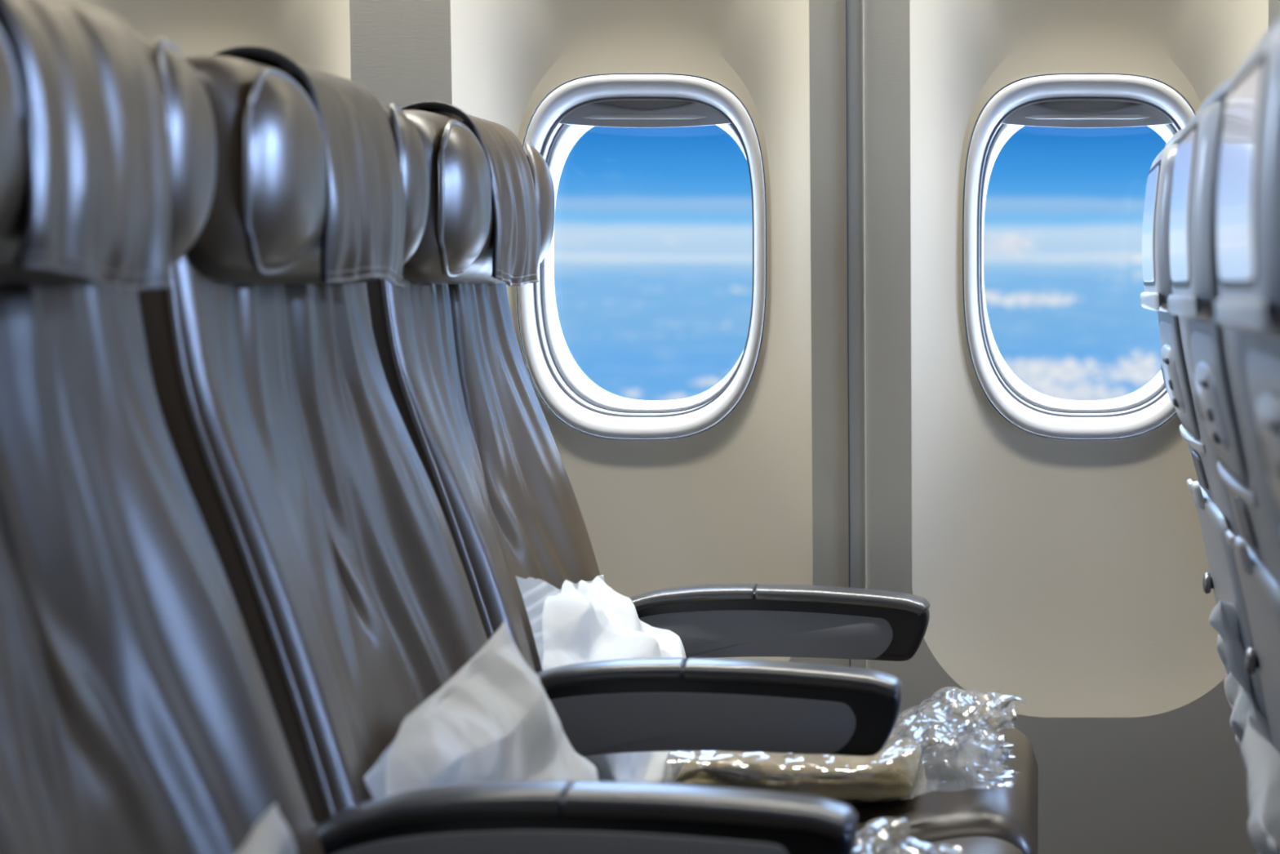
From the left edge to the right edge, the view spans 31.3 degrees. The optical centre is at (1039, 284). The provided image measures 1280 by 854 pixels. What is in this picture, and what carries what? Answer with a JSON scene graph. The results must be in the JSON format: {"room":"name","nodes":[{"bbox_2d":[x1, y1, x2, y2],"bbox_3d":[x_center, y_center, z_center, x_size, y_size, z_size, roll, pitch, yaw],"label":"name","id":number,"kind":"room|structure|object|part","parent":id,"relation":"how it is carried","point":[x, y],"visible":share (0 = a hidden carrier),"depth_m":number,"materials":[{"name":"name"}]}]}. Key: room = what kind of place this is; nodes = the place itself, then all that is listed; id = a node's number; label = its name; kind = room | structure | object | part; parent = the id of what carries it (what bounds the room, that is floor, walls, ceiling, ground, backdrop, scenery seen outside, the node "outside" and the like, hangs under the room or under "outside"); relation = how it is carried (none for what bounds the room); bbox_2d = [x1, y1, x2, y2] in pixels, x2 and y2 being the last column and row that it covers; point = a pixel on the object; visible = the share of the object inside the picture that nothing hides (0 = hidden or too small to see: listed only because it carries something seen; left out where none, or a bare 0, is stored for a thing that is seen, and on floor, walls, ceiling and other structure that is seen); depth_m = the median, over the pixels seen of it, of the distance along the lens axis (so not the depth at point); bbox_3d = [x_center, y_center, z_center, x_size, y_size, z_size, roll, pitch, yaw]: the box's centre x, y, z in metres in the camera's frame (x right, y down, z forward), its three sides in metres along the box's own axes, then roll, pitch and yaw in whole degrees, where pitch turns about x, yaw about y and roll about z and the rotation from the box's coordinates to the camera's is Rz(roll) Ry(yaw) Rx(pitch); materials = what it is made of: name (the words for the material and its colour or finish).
{"room":"aircraft cabin","nodes":[
{"label":"aircraft cabin","id":0,"kind":"room"},
{"bbox_2d":[83,0,1279,853],"bbox_3d":[-0.209,0.110,2.603,5.330,1.780,0.116,0,0,0],"label":"wall","id":1,"kind":"structure","parent":0,"point":[1064,578],"depth_m":2.64,"materials":[{"name":"beige plastic"}]},
{"bbox_2d":[515,73,766,439],"bbox_3d":[-0.476,-0.033,2.700,0.400,0.520,0.111,0,0,0],"label":"window","id":2,"kind":"structure","parent":1,"relation":"in","point":[575,106],"depth_m":2.66,"materials":[{"name":"grey plastic"}]},
{"bbox_3d":[-0.476,-0.033,2.680,0.261,0.381,0.020,0,0,0],"label":"frame","id":3,"kind":"part","parent":2,"relation":"part of","materials":[{"name":"white plastic"}]},
{"bbox_2d":[559,100,730,128],"bbox_3d":[-0.476,-0.207,2.683,0.208,0.037,0.019,0,0,0],"label":"shade","id":4,"kind":"object","parent":2,"relation":"attached to","point":[609,113],"depth_m":2.67,"materials":[{"name":"grey plastic"}]},
{"bbox_3d":[-0.476,-0.201,2.672,0.150,0.006,0.006,0,0,0],"label":"shade handle","id":5,"kind":"part","parent":2,"relation":"part of","materials":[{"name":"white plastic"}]},
{"bbox_2d":[845,0,866,668],"bbox_3d":[-0.215,0.115,2.603,0.021,1.730,0.118,0,0,0],"label":"trim","id":6,"kind":"structure","parent":1,"relation":"attached to","point":[854,8],"depth_m":2.60,"materials":[{"name":"beige plastic"}]},
{"bbox_2d":[962,73,1195,439],"bbox_3d":[0.057,-0.033,2.700,0.400,0.520,0.111,0,0,0],"label":"window","id":7,"kind":"structure","parent":1,"relation":"in","point":[1071,100],"depth_m":2.66,"materials":[{"name":"grey plastic"}]},
{"bbox_2d":[1001,101,1173,128],"bbox_3d":[0.057,-0.205,2.685,0.208,0.034,0.018,0,0,0],"label":"shade","id":8,"kind":"object","parent":7,"relation":"attached to","point":[1071,114],"depth_m":2.68,"materials":[{"name":"grey plastic"}]},
{"bbox_3d":[0.057,-0.201,2.672,0.150,0.006,0.006,0,0,0],"label":"shade handle","id":9,"kind":"part","parent":7,"relation":"part of","materials":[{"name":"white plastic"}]},
{"bbox_3d":[0.000,1.025,0.575,5.800,0.050,4.350,0,0,0],"label":"floor","id":10,"kind":"structure","parent":0,"visible":0},
{"bbox_2d":[0,0,857,853],"bbox_3d":[-0.347,0.410,1.274,0.689,1.179,0.500,0,0,0],"label":"passenger seat","id":11,"kind":"object","parent":10,"relation":"on","point":[138,715],"visible":1,"depth_m":1.33,"materials":[{"name":"grey leather"}]},
{"bbox_3d":[-0.563,0.216,1.250,0.256,0.768,0.452,0,0,0],"label":"backrest","id":12,"kind":"part","parent":11,"relation":"part of","materials":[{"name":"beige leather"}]},
{"bbox_2d":[235,802,297,853],"bbox_3d":[-0.406,0.401,1.205,0.136,0.180,0.303,0,0,0],"label":"pillow","id":13,"kind":"object","parent":11,"relation":"on","point":[271,834],"visible":1,"depth_m":1.31,"materials":[{"name":"white fabric"}]},
{"bbox_3d":[-0.332,0.401,1.478,0.336,0.075,0.003,0,0,0],"label":"panel","id":14,"kind":"part","parent":11,"relation":"part of","materials":[{"name":"grey plastic"}]},
{"bbox_3d":[-0.323,0.396,1.500,0.396,0.108,0.045,0,0,0],"label":"armrest","id":15,"kind":"part","parent":11,"relation":"part of","materials":[{"name":"black plastic"}]},
{"bbox_2d":[137,46,1023,853],"bbox_3d":[-0.347,0.410,1.774,0.689,1.179,0.500,0,0,0],"label":"passenger seat","id":16,"kind":"object","parent":10,"relation":"on","point":[322,516],"visible":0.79,"depth_m":1.71,"materials":[{"name":"grey leather"}]},
{"bbox_3d":[-0.562,0.216,1.750,0.258,0.768,0.452,0,0,0],"label":"backrest","id":17,"kind":"part","parent":16,"relation":"part of","materials":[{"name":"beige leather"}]},
{"bbox_2d":[363,620,599,799],"bbox_3d":[-0.411,0.384,1.700,0.145,0.214,0.306,0,0,0],"label":"pillow","id":18,"kind":"object","parent":16,"relation":"on","point":[495,719],"visible":0.56,"depth_m":1.71,"materials":[{"name":"white fabric"}]},
{"bbox_3d":[-0.332,0.401,1.978,0.336,0.075,0.003,0,0,0],"label":"panel","id":19,"kind":"part","parent":16,"relation":"part of","materials":[{"name":"grey plastic"}]},
{"bbox_3d":[-0.323,0.396,2.000,0.396,0.108,0.045,0,0,0],"label":"armrest","id":20,"kind":"part","parent":16,"relation":"part of","materials":[{"name":"black plastic"}]},
{"bbox_2d":[854,817,955,853],"bbox_3d":[-0.206,0.454,1.661,0.318,0.076,0.235,0,0,0],"label":"plastic bag","id":21,"kind":"object","parent":16,"relation":"on","point":[895,824],"visible":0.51,"depth_m":1.75,"materials":[{"name":"clear plastic"}]},
{"bbox_2d":[886,835,1023,853],"bbox_3d":[-0.228,0.536,1.750,0.452,0.131,0.452,0,0,0],"label":"seat cushion","id":22,"kind":"object","parent":16,"relation":"on","point":[977,844],"depth_m":1.88,"materials":[{"name":"grey leather"}]},
{"bbox_2d":[366,101,1038,853],"bbox_3d":[-0.347,0.410,2.274,0.689,1.179,0.500,0,0,0],"label":"passenger seat","id":23,"kind":"object","parent":10,"relation":"on","point":[462,390],"visible":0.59,"depth_m":2.26,"materials":[{"name":"grey leather"}]},
{"bbox_3d":[-0.562,0.216,2.250,0.258,0.768,0.452,0,0,0],"label":"backrest","id":24,"kind":"part","parent":23,"relation":"part of","materials":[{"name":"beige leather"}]},
{"bbox_2d":[515,574,693,783],"bbox_3d":[-0.420,0.383,2.235,0.194,0.216,0.390,0,0,10],"label":"pillow","id":25,"kind":"object","parent":23,"relation":"on","point":[582,621],"visible":0.41,"depth_m":2.16,"materials":[{"name":"white fabric"}]},
{"bbox_3d":[-0.332,0.401,2.478,0.336,0.075,0.003,0,0,0],"label":"panel","id":26,"kind":"part","parent":23,"relation":"part of","materials":[{"name":"grey plastic"}]},
{"bbox_3d":[-0.323,0.396,2.500,0.396,0.108,0.045,0,0,0],"label":"armrest","id":27,"kind":"part","parent":23,"relation":"part of","materials":[{"name":"black plastic"}]},
{"bbox_2d":[662,686,1026,802],"bbox_3d":[-0.192,0.446,2.181,0.361,0.091,0.308,0,0,0],"label":"plastic bag","id":28,"kind":"object","parent":23,"relation":"on","point":[964,762],"visible":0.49,"depth_m":2.17,"materials":[{"name":"clear plastic"}]},
{"bbox_2d":[674,734,921,802],"bbox_3d":[-0.232,0.470,2.164,0.225,0.044,0.181,0,0,0],"label":"blanket","id":29,"kind":"object","parent":28,"relation":"in","point":[889,773],"visible":0.51,"depth_m":2.08,"materials":[{"name":"brown fabric"}]},
{"bbox_2d":[842,724,1038,853],"bbox_3d":[-0.228,0.536,2.250,0.452,0.130,0.452,0,0,0],"label":"seat cushion","id":30,"kind":"object","parent":23,"relation":"on","point":[1010,814],"depth_m":2.07,"materials":[{"name":"grey leather"}]},
{"bbox_2d":[1140,102,1267,773],"bbox_3d":[0.422,0.412,2.250,0.636,1.175,0.444,0,0,0],"label":"passenger seat","id":31,"kind":"object","parent":10,"relation":"on","point":[1215,513],"visible":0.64,"depth_m":2.12,"materials":[{"name":"grey plastic"}]},
{"bbox_2d":[1143,143,1177,312],"bbox_3d":[0.122,-0.055,2.250,0.024,0.166,0.284,0,0,0],"label":"monitor","id":32,"kind":"object","parent":31,"relation":"on","point":[1157,271],"depth_m":2.12,"materials":[{"name":"white"}]},
{"bbox_3d":[0.136,-0.144,2.250,0.011,0.011,0.300,0,0,0],"label":"trim","id":33,"kind":"part","parent":31,"relation":"part of","materials":[{"name":"white"}]},
{"bbox_3d":[0.139,0.004,2.250,0.032,0.303,0.300,0,0,0],"label":"recess panel","id":34,"kind":"part","parent":31,"relation":"part of","materials":[{"name":"grey plastic"}]},
{"bbox_2d":[1191,449,1267,719],"bbox_3d":[0.184,0.292,2.250,0.060,0.245,0.400,0,0,0],"label":"tray","id":35,"kind":"object","parent":31,"relation":"on","point":[1215,513],"depth_m":2.11,"materials":[{"name":"grey plastic"}]},
{"bbox_2d":[1208,594,1273,747],"bbox_3d":[0.205,0.396,2.170,0.074,0.215,0.279,0,0,6],"label":"bag","id":36,"kind":"object","parent":31,"relation":"on","point":[1223,618],"visible":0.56,"depth_m":2.08,"materials":[{"name":"white"}]},
{"bbox_2d":[1167,78,1279,751],"bbox_3d":[0.422,0.412,1.750,0.636,1.175,0.444,0,0,0],"label":"passenger seat","id":37,"kind":"object","parent":10,"relation":"on","point":[1222,393],"visible":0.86,"depth_m":1.64,"materials":[{"name":"grey plastic"}]},
{"bbox_2d":[1171,100,1220,320],"bbox_3d":[0.122,-0.055,1.750,0.024,0.166,0.284,0,0,0],"label":"monitor","id":38,"kind":"object","parent":37,"relation":"on","point":[1194,191],"depth_m":1.62,"materials":[{"name":"white plastic"}]},
{"bbox_3d":[0.136,-0.144,1.750,0.011,0.011,0.300,0,0,0],"label":"trim","id":39,"kind":"part","parent":37,"relation":"part of","materials":[{"name":"white plastic"}]},
{"bbox_3d":[0.139,0.004,1.750,0.032,0.303,0.300,0,0,0],"label":"recess panel","id":40,"kind":"part","parent":37,"relation":"part of","materials":[{"name":"grey plastic"}]},
{"bbox_2d":[1232,496,1279,751],"bbox_3d":[0.184,0.292,1.750,0.060,0.245,0.400,0,0,0],"label":"tray","id":41,"kind":"object","parent":37,"relation":"on","point":[1256,553],"depth_m":1.73,"materials":[{"name":"grey plastic"}]},
{"bbox_2d":[1240,712,1279,853],"bbox_3d":[0.197,0.453,1.780,0.069,0.178,0.269,0,0,0],"label":"bag","id":42,"kind":"object","parent":37,"relation":"in","point":[1261,759],"visible":1,"depth_m":1.77,"materials":[{"name":"white"}]},
{"bbox_2d":[1214,17,1279,511],"bbox_3d":[0.422,0.412,1.250,0.636,1.175,0.444,0,0,0],"label":"passenger seat","id":43,"kind":"object","parent":10,"relation":"on","point":[1248,197],"visible":1,"depth_m":1.18,"materials":[{"name":"grey plastic"}]},
{"bbox_2d":[1219,26,1279,336],"bbox_3d":[0.122,-0.055,1.250,0.024,0.166,0.284,0,0,0],"label":"monitor","id":44,"kind":"object","parent":43,"relation":"on","point":[1250,158],"depth_m":1.15,"materials":[{"name":"white"}]},
{"bbox_3d":[0.139,0.004,1.250,0.032,0.303,0.300,0,0,0],"label":"recess panel","id":45,"kind":"part","parent":43,"relation":"part of","materials":[{"name":"grey plastic"}]},
{"bbox_3d":[0.136,-0.144,1.250,0.011,0.011,0.300,0,0,0],"label":"trim","id":46,"kind":"part","parent":43,"relation":"part of","materials":[{"name":"white plastic"}]}
]}

